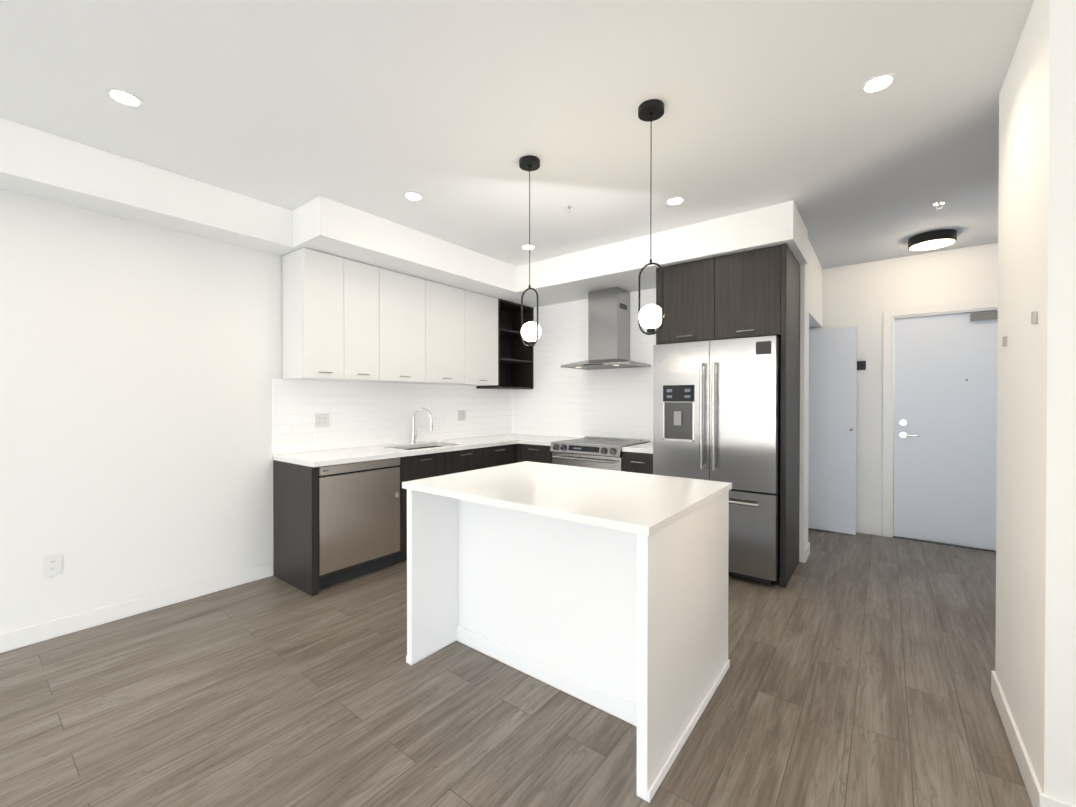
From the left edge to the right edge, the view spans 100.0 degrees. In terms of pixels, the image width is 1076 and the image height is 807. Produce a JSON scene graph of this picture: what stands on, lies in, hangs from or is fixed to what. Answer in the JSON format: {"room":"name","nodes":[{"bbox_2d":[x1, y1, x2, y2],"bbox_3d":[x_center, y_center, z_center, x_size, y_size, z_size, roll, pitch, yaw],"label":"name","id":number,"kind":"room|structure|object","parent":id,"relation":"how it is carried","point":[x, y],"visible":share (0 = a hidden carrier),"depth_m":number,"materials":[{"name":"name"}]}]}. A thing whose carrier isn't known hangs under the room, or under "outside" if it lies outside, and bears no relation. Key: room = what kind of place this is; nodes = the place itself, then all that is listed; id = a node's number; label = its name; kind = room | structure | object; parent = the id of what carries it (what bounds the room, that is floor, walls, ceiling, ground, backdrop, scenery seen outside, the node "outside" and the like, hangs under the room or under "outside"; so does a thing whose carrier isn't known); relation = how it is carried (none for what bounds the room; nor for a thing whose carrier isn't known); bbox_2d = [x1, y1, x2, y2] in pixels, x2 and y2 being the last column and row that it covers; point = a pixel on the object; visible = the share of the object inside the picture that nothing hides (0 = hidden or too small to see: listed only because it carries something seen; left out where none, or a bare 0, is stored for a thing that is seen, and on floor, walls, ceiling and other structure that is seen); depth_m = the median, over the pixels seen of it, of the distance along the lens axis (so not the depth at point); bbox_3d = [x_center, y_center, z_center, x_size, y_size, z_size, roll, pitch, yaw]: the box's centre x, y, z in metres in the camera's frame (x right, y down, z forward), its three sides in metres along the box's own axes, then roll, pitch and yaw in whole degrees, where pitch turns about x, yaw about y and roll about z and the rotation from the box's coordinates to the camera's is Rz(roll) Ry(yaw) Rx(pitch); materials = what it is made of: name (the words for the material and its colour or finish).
{"room":"kitchen","nodes":[
{"label":"kitchen","id":0,"kind":"room"},
{"bbox_2d":[0,189,502,633],"bbox_3d":[-2.510,-0.043,2.931,0.150,2.715,10.200,0,0,38],"label":"wall","id":1,"kind":"structure","parent":0,"point":[141,366],"depth_m":2.78,"materials":[{"name":"white paint"}]},
{"bbox_2d":[43,553,61,576],"bbox_3d":[-2.723,0.907,2.532,0.007,0.114,0.070,0,0,38],"label":"electrical outlet","id":2,"kind":"object","parent":1,"relation":"attached to","point":[52,564],"visible":1,"depth_m":2.53,"materials":[{"name":"white plastic"}]},
{"bbox_2d":[0,562,272,652],"bbox_3d":[-3.730,1.276,1.226,0.012,0.100,5.598,0,0,38],"label":"baseboard","id":3,"kind":"structure","parent":1,"relation":"attached to","point":[108,614],"depth_m":2.77,"materials":[{"name":"white wood"}]},
{"bbox_2d":[282,248,345,380],"bbox_3d":[-1.744,-0.662,3.504,0.342,0.946,0.310,0,0,38],"label":"upper cabinet","id":4,"kind":"object","parent":1,"relation":"attached to","point":[343,319],"depth_m":3.39,"materials":[{"name":"white wood"}]},
{"bbox_2d":[330,259,381,382],"bbox_3d":[-1.555,-0.664,3.749,0.342,0.946,0.310,0,0,38],"label":"upper cabinet","id":5,"kind":"object","parent":1,"relation":"attached to","point":[363,281],"depth_m":3.66,"materials":[{"name":"white wood"}]},
{"bbox_2d":[272,379,511,454],"bbox_3d":[-1.172,-0.381,4.535,0.006,1.528,2.780,0,0,38],"label":"tile backsplash","id":6,"kind":"structure","parent":1,"relation":"attached to","point":[361,414],"depth_m":4.13,"materials":[{"name":"white tile"}]},
{"bbox_2d":[315,413,328,427],"bbox_3d":[-1.786,0.139,3.731,0.007,0.114,0.116,0,0,38],"label":"outlet","id":7,"kind":"object","parent":6,"relation":"attached to","point":[321,419],"visible":1,"depth_m":3.73,"materials":[{"name":"white plastic"}]},
{"bbox_2d":[458,410,465,420],"bbox_3d":[-0.836,0.131,4.962,0.007,0.114,0.116,0,0,38],"label":"outlet","id":8,"kind":"object","parent":6,"relation":"attached to","point":[461,415],"visible":1,"depth_m":4.95,"materials":[{"name":"white plastic"}]},
{"bbox_2d":[382,268,429,383],"bbox_3d":[-1.313,-0.666,4.062,0.342,0.946,0.480,0,0,38],"label":"upper cabinet","id":9,"kind":"object","parent":1,"relation":"attached to","point":[405,298],"depth_m":3.97,"materials":[{"name":"white wood"}]},
{"bbox_2d":[430,281,465,384],"bbox_3d":[-1.020,-0.669,4.442,0.342,0.946,0.480,0,0,38],"label":"upper cabinet","id":10,"kind":"object","parent":1,"relation":"attached to","point":[447,303],"depth_m":4.35,"materials":[{"name":"white wood"}]},
{"bbox_2d":[450,290,497,385],"bbox_3d":[-0.721,-0.671,4.830,0.342,0.946,0.500,0,0,38],"label":"upper cabinet","id":11,"kind":"object","parent":1,"relation":"attached to","point":[481,310],"depth_m":4.72,"materials":[{"name":"white wood"}]},
{"bbox_2d":[476,299,533,389],"bbox_3d":[-0.377,-0.659,5.275,0.342,0.976,0.619,0,0,38],"label":"open shelf","id":12,"kind":"object","parent":1,"relation":"attached to","point":[515,363],"visible":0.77,"depth_m":5.47,"materials":[{"name":"brown wood"}]},
{"bbox_2d":[0,528,1032,806],"bbox_3d":[-0.313,1.355,1.244,5.800,0.060,10.200,0,0,38],"label":"floor","id":13,"kind":"structure","parent":0,"point":[858,672],"depth_m":1.94,"materials":[{"name":"brown wood"}]},
{"bbox_2d":[318,458,399,588],"bbox_3d":[-1.536,0.872,3.546,0.588,0.876,0.655,0,0,38],"label":"dishwasher","id":14,"kind":"object","parent":13,"relation":"on","point":[358,518],"visible":0.71,"depth_m":3.34,"materials":[{"name":"grey metal"}]},
{"bbox_2d":[395,456,484,563],"bbox_3d":[-1.062,0.937,4.188,0.599,0.740,0.934,0,0,38],"label":"base cabinet","id":15,"kind":"object","parent":13,"relation":"on","point":[428,466],"depth_m":3.80,"materials":[{"name":"brown wood"}]},
{"bbox_2d":[441,444,516,467],"bbox_3d":[-0.622,0.863,4.757,0.599,0.880,0.502,0,0,38],"label":"base cabinet","id":16,"kind":"object","parent":13,"relation":"on","point":[493,456],"depth_m":4.47,"materials":[{"name":"brown wood"}]},
{"bbox_2d":[273,434,541,466],"bbox_3d":[-0.921,0.405,4.343,0.629,0.039,2.773,0,0,38],"label":"countertop","id":17,"kind":"structure","parent":16,"relation":"on","point":[335,457],"depth_m":3.74,"materials":[{"name":"white stone"}]},
{"bbox_2d":[411,408,432,442],"bbox_3d":[-1.123,0.213,4.350,0.221,0.341,0.116,0,0,38],"label":"faucet","id":18,"kind":"object","parent":17,"relation":"on","point":[413,437],"visible":1,"depth_m":4.36,"materials":[{"name":"silver metal"}]},
{"bbox_2d":[404,446,441,449],"bbox_3d":[-1.052,0.479,4.145,0.406,0.104,0.626,0,0,38],"label":"sink","id":19,"kind":"object","parent":17,"relation":"in","point":[422,447],"visible":0.02,"depth_m":4.38,"materials":[{"name":"silver metal"}]},
{"bbox_2d":[517,444,551,463],"bbox_3d":[0.148,0.862,4.876,0.464,0.880,0.624,0,0,38],"label":"base cabinet","id":20,"kind":"object","parent":13,"relation":"on","point":[525,452],"depth_m":4.62,"materials":[{"name":"brown wood"}]},
{"bbox_2d":[517,436,577,445],"bbox_3d":[0.153,0.401,4.859,0.438,0.039,0.643,0,0,38],"label":"countertop","id":21,"kind":"structure","parent":20,"relation":"on","point":[544,440],"depth_m":4.75,"materials":[{"name":"white stone"}]},
{"bbox_2d":[402,485,731,802],"bbox_3d":[0.154,0.876,2.289,1.316,0.885,1.002,0,0,38],"label":"kitchen island","id":22,"kind":"object","parent":13,"relation":"on","point":[605,590],"depth_m":2.04,"materials":[{"name":"white wood"}]},
{"bbox_2d":[402,461,731,532],"bbox_3d":[0.143,0.417,2.289,1.338,0.032,1.007,0,0,38],"label":"island countertop","id":23,"kind":"structure","parent":22,"relation":"on","point":[642,502],"depth_m":2.09,"materials":[{"name":"white stone"}]},
{"bbox_2d":[550,436,650,470],"bbox_3d":[0.612,0.832,4.469,0.762,0.945,0.694,0,0,38],"label":"stove","id":24,"kind":"object","parent":13,"relation":"on","point":[597,452],"visible":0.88,"depth_m":4.27,"materials":[{"name":"grey metal"}]},
{"bbox_2d":[623,452,652,473],"bbox_3d":[1.068,0.867,4.166,0.322,0.880,0.624,0,0,38],"label":"base cabinet","id":25,"kind":"object","parent":13,"relation":"on","point":[634,462],"depth_m":3.92,"materials":[{"name":"brown wood"}]},
{"bbox_2d":[622,442,652,453],"bbox_3d":[1.068,0.406,4.162,0.322,0.039,0.628,0,0,38],"label":"countertop","id":26,"kind":"structure","parent":25,"relation":"on","point":[645,447],"depth_m":3.98,"materials":[{"name":"white stone"}]},
{"bbox_2d":[653,335,780,584],"bbox_3d":[1.506,0.415,3.682,0.899,1.788,0.832,0,0,38],"label":"fridge","id":27,"kind":"object","parent":13,"relation":"on","point":[716,410],"visible":0.83,"depth_m":3.31,"materials":[{"name":"grey metal"}]},
{"bbox_2d":[656,243,799,587],"bbox_3d":[1.563,0.086,3.741,0.970,2.446,0.685,0,0,38],"label":"tall cabinet","id":28,"kind":"object","parent":13,"relation":"on","point":[751,293],"visible":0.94,"depth_m":3.42,"materials":[{"name":"brown wood"}]},
{"bbox_2d":[991,670,1041,791],"bbox_3d":[1.836,1.272,1.746,0.015,0.100,0.802,0,0,38],"label":"baseboard","id":29,"kind":"structure","parent":13,"relation":"on","point":[1028,774],"depth_m":1.70,"materials":[{"name":"white wood"}]},
{"bbox_2d":[1028,786,1075,806],"bbox_3d":[2.083,1.277,1.029,1.282,0.100,0.018,0,0,38],"label":"baseboard","id":30,"kind":"structure","parent":13,"relation":"on","point":[1037,797],"depth_m":1.41,"materials":[{"name":"white wood"}]},
{"bbox_2d":[0,0,1033,268],"bbox_3d":[-0.313,-1.439,1.226,5.800,0.100,10.200,0,0,38],"label":"ceiling","id":31,"kind":"structure","parent":0,"point":[452,112],"depth_m":2.12,"materials":[{"name":"paint"}]},
{"bbox_2d":[106,88,142,106],"bbox_3d":[-1.882,-1.392,2.058,0.124,0.005,0.124,0,0,38],"label":"recessed light","id":32,"kind":"object","parent":31,"relation":"in","point":[125,97],"visible":1,"depth_m":2.05,"materials":[{"name":"white plastic"}]},
{"bbox_2d":[0,117,807,307],"bbox_3d":[-1.622,-1.258,1.340,3.190,0.265,8.380,0,0,38],"label":"soffit","id":33,"kind":"object","parent":31,"relation":"attached to","point":[38,163],"depth_m":3.22,"materials":[{"name":"white paint"}]},
{"bbox_2d":[404,192,422,200],"bbox_3d":[-0.840,-1.399,3.048,0.124,0.005,0.124,0,0,38],"label":"recessed light","id":34,"kind":"object","parent":31,"relation":"in","point":[414,196],"visible":1,"depth_m":3.04,"materials":[{"name":"white plastic"}]},
{"bbox_2d":[522,245,534,249],"bbox_3d":[-0.086,-1.405,4.058,0.124,0.005,0.124,0,0,38],"label":"recessed light","id":35,"kind":"object","parent":31,"relation":"in","point":[526,247],"visible":1,"depth_m":4.06,"materials":[{"name":"white plastic"}]},
{"bbox_2d":[519,155,540,346],"bbox_3d":[-0.043,-0.862,2.618,0.134,1.071,0.149,0,0,38],"label":"pendant light","id":36,"kind":"object","parent":31,"relation":"hanging from","point":[530,332],"visible":1,"depth_m":2.60,"materials":[{"name":"black metal"}]},
{"bbox_2d":[565,206,572,212],"bbox_3d":[0.223,-1.385,3.231,0.060,0.034,0.060,0,0,38],"label":"sprinkler","id":37,"kind":"object","parent":31,"relation":"attached to","point":[568,208],"visible":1,"depth_m":3.22,"materials":[{"name":"silver metal"}]},
{"bbox_2d":[638,99,663,334],"bbox_3d":[0.539,-0.859,2.144,0.134,1.071,0.149,0,0,38],"label":"pendant light","id":38,"kind":"object","parent":31,"relation":"hanging from","point":[650,318],"visible":1,"depth_m":2.12,"materials":[{"name":"black metal"}]},
{"bbox_2d":[666,197,683,204],"bbox_3d":[0.947,-1.399,3.121,0.124,0.005,0.124,0,0,38],"label":"recessed light","id":39,"kind":"object","parent":31,"relation":"in","point":[674,200],"visible":1,"depth_m":3.12,"materials":[{"name":"white plastic"}]},
{"bbox_2d":[861,73,896,93],"bbox_3d":[1.481,-1.391,1.964,0.124,0.005,0.124,0,0,38],"label":"recessed light","id":40,"kind":"object","parent":31,"relation":"in","point":[878,83],"visible":1,"depth_m":1.96,"materials":[{"name":"white plastic"}]},
{"bbox_2d":[908,229,956,250],"bbox_3d":[3.306,-1.367,3.789,0.310,0.076,0.310,0,0,38],"label":"light","id":41,"kind":"object","parent":31,"relation":"attached to","point":[934,239],"visible":1,"depth_m":3.72,"materials":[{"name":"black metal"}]},
{"bbox_2d":[933,202,944,208],"bbox_3d":[2.809,-1.385,3.162,0.060,0.034,0.060,0,0,38],"label":"sprinkler","id":42,"kind":"object","parent":31,"relation":"attached to","point":[938,204],"visible":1,"depth_m":3.16,"materials":[{"name":"silver metal"}]},
{"bbox_2d":[526,239,808,562],"bbox_3d":[1.012,-0.055,4.778,3.170,2.715,0.270,0,0,38],"label":"wall","id":43,"kind":"structure","parent":0,"point":[804,391],"depth_m":3.72,"materials":[{"name":"white paint"}]},
{"bbox_2d":[512,288,655,441],"bbox_3d":[0.544,-0.384,4.963,2.140,1.528,0.006,0,0,38],"label":"tile backsplash","id":44,"kind":"structure","parent":43,"relation":"attached to","point":[557,400],"depth_m":5.02,"materials":[{"name":"white tile"}]},
{"bbox_2d":[561,287,650,369],"bbox_3d":[0.679,-0.752,4.545,0.762,0.780,0.483,0,0,38],"label":"range hood","id":45,"kind":"object","parent":43,"relation":"attached to","point":[608,328],"visible":1,"depth_m":4.51,"materials":[{"name":"silver metal"}]},
{"bbox_2d":[804,542,809,557],"bbox_3d":[2.073,1.256,4.146,0.732,0.100,0.012,0,0,38],"label":"baseboard","id":46,"kind":"structure","parent":43,"relation":"attached to","point":[807,550],"depth_m":3.81,"materials":[{"name":"white wood"}]},
{"bbox_2d":[809,241,822,327],"bbox_3d":[2.346,-0.054,4.583,0.820,2.715,1.050,0,0,38],"label":"wall","id":47,"kind":"structure","parent":0,"point":[815,294],"depth_m":4.31,"materials":[{"name":"white paint"}]},
{"bbox_2d":[808,326,856,534],"bbox_3d":[2.747,0.248,4.769,1.010,2.084,0.168,0,0,38],"label":"bifold closet door","id":48,"kind":"structure","parent":47,"relation":"in","point":[832,428],"depth_m":4.55,"materials":[{"name":"white paint"}]},
{"bbox_2d":[822,243,997,535],"bbox_3d":[2.662,-0.057,5.091,5.400,2.715,0.140,0,0,38],"label":"wall","id":49,"kind":"structure","parent":0,"point":[862,297],"depth_m":4.46,"materials":[{"name":"white paint"}]},
{"bbox_2d":[857,361,865,369],"bbox_3d":[3.245,-0.381,4.535,0.080,0.090,0.022,0,0,38],"label":"thermostat","id":50,"kind":"object","parent":49,"relation":"attached to","point":[861,365],"visible":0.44,"depth_m":4.52,"materials":[{"name":"grey plastic"}]},
{"bbox_2d":[856,522,880,535],"bbox_3d":[2.900,1.252,4.819,1.220,0.100,0.012,0,0,38],"label":"baseboard","id":51,"kind":"structure","parent":49,"relation":"attached to","point":[864,528],"depth_m":4.50,"materials":[{"name":"white wood"}]},
{"bbox_2d":[882,300,997,536],"bbox_3d":[3.826,0.199,4.178,1.010,2.215,0.146,0,0,38],"label":"door frame","id":52,"kind":"structure","parent":49,"relation":"attached to","point":[888,419],"depth_m":4.40,"materials":[{"name":"white wood"}]},
{"bbox_2d":[893,536,995,551],"bbox_3d":[3.829,1.303,4.189,0.838,0.006,0.125,0,0,38],"label":"entry door sill","id":53,"kind":"structure","parent":49,"relation":"attached to","point":[945,544],"depth_m":4.16,"materials":[{"name":"grey metal"}]},
{"bbox_2d":[893,310,997,550],"bbox_3d":[3.807,0.239,4.154,0.834,2.119,0.098,0,0,38],"label":"entry door","id":54,"kind":"structure","parent":49,"relation":"in","point":[945,428],"depth_m":4.18,"materials":[{"name":"white paint"}]},
{"bbox_2d":[995,0,1075,804],"bbox_3d":[2.348,-0.033,1.329,1.300,2.715,0.800,0,0,38],"label":"wall block","id":55,"kind":"object","parent":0,"point":[1035,657],"visible":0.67,"depth_m":1.48,"materials":[{"name":"white paint"}]},
{"bbox_2d":[1002,336,1006,346],"bbox_3d":[1.950,-0.259,1.885,0.011,0.040,0.015,0,0,38],"label":"hook","id":56,"kind":"object","parent":55,"relation":"attached to","point":[1004,343],"depth_m":1.88,"materials":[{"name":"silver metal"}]},
{"bbox_2d":[1031,311,1037,323],"bbox_3d":[1.659,-0.286,1.508,0.011,0.040,0.015,0,0,38],"label":"hook","id":57,"kind":"object","parent":55,"relation":"attached to","point":[1034,317],"depth_m":1.50,"materials":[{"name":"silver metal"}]}
]}

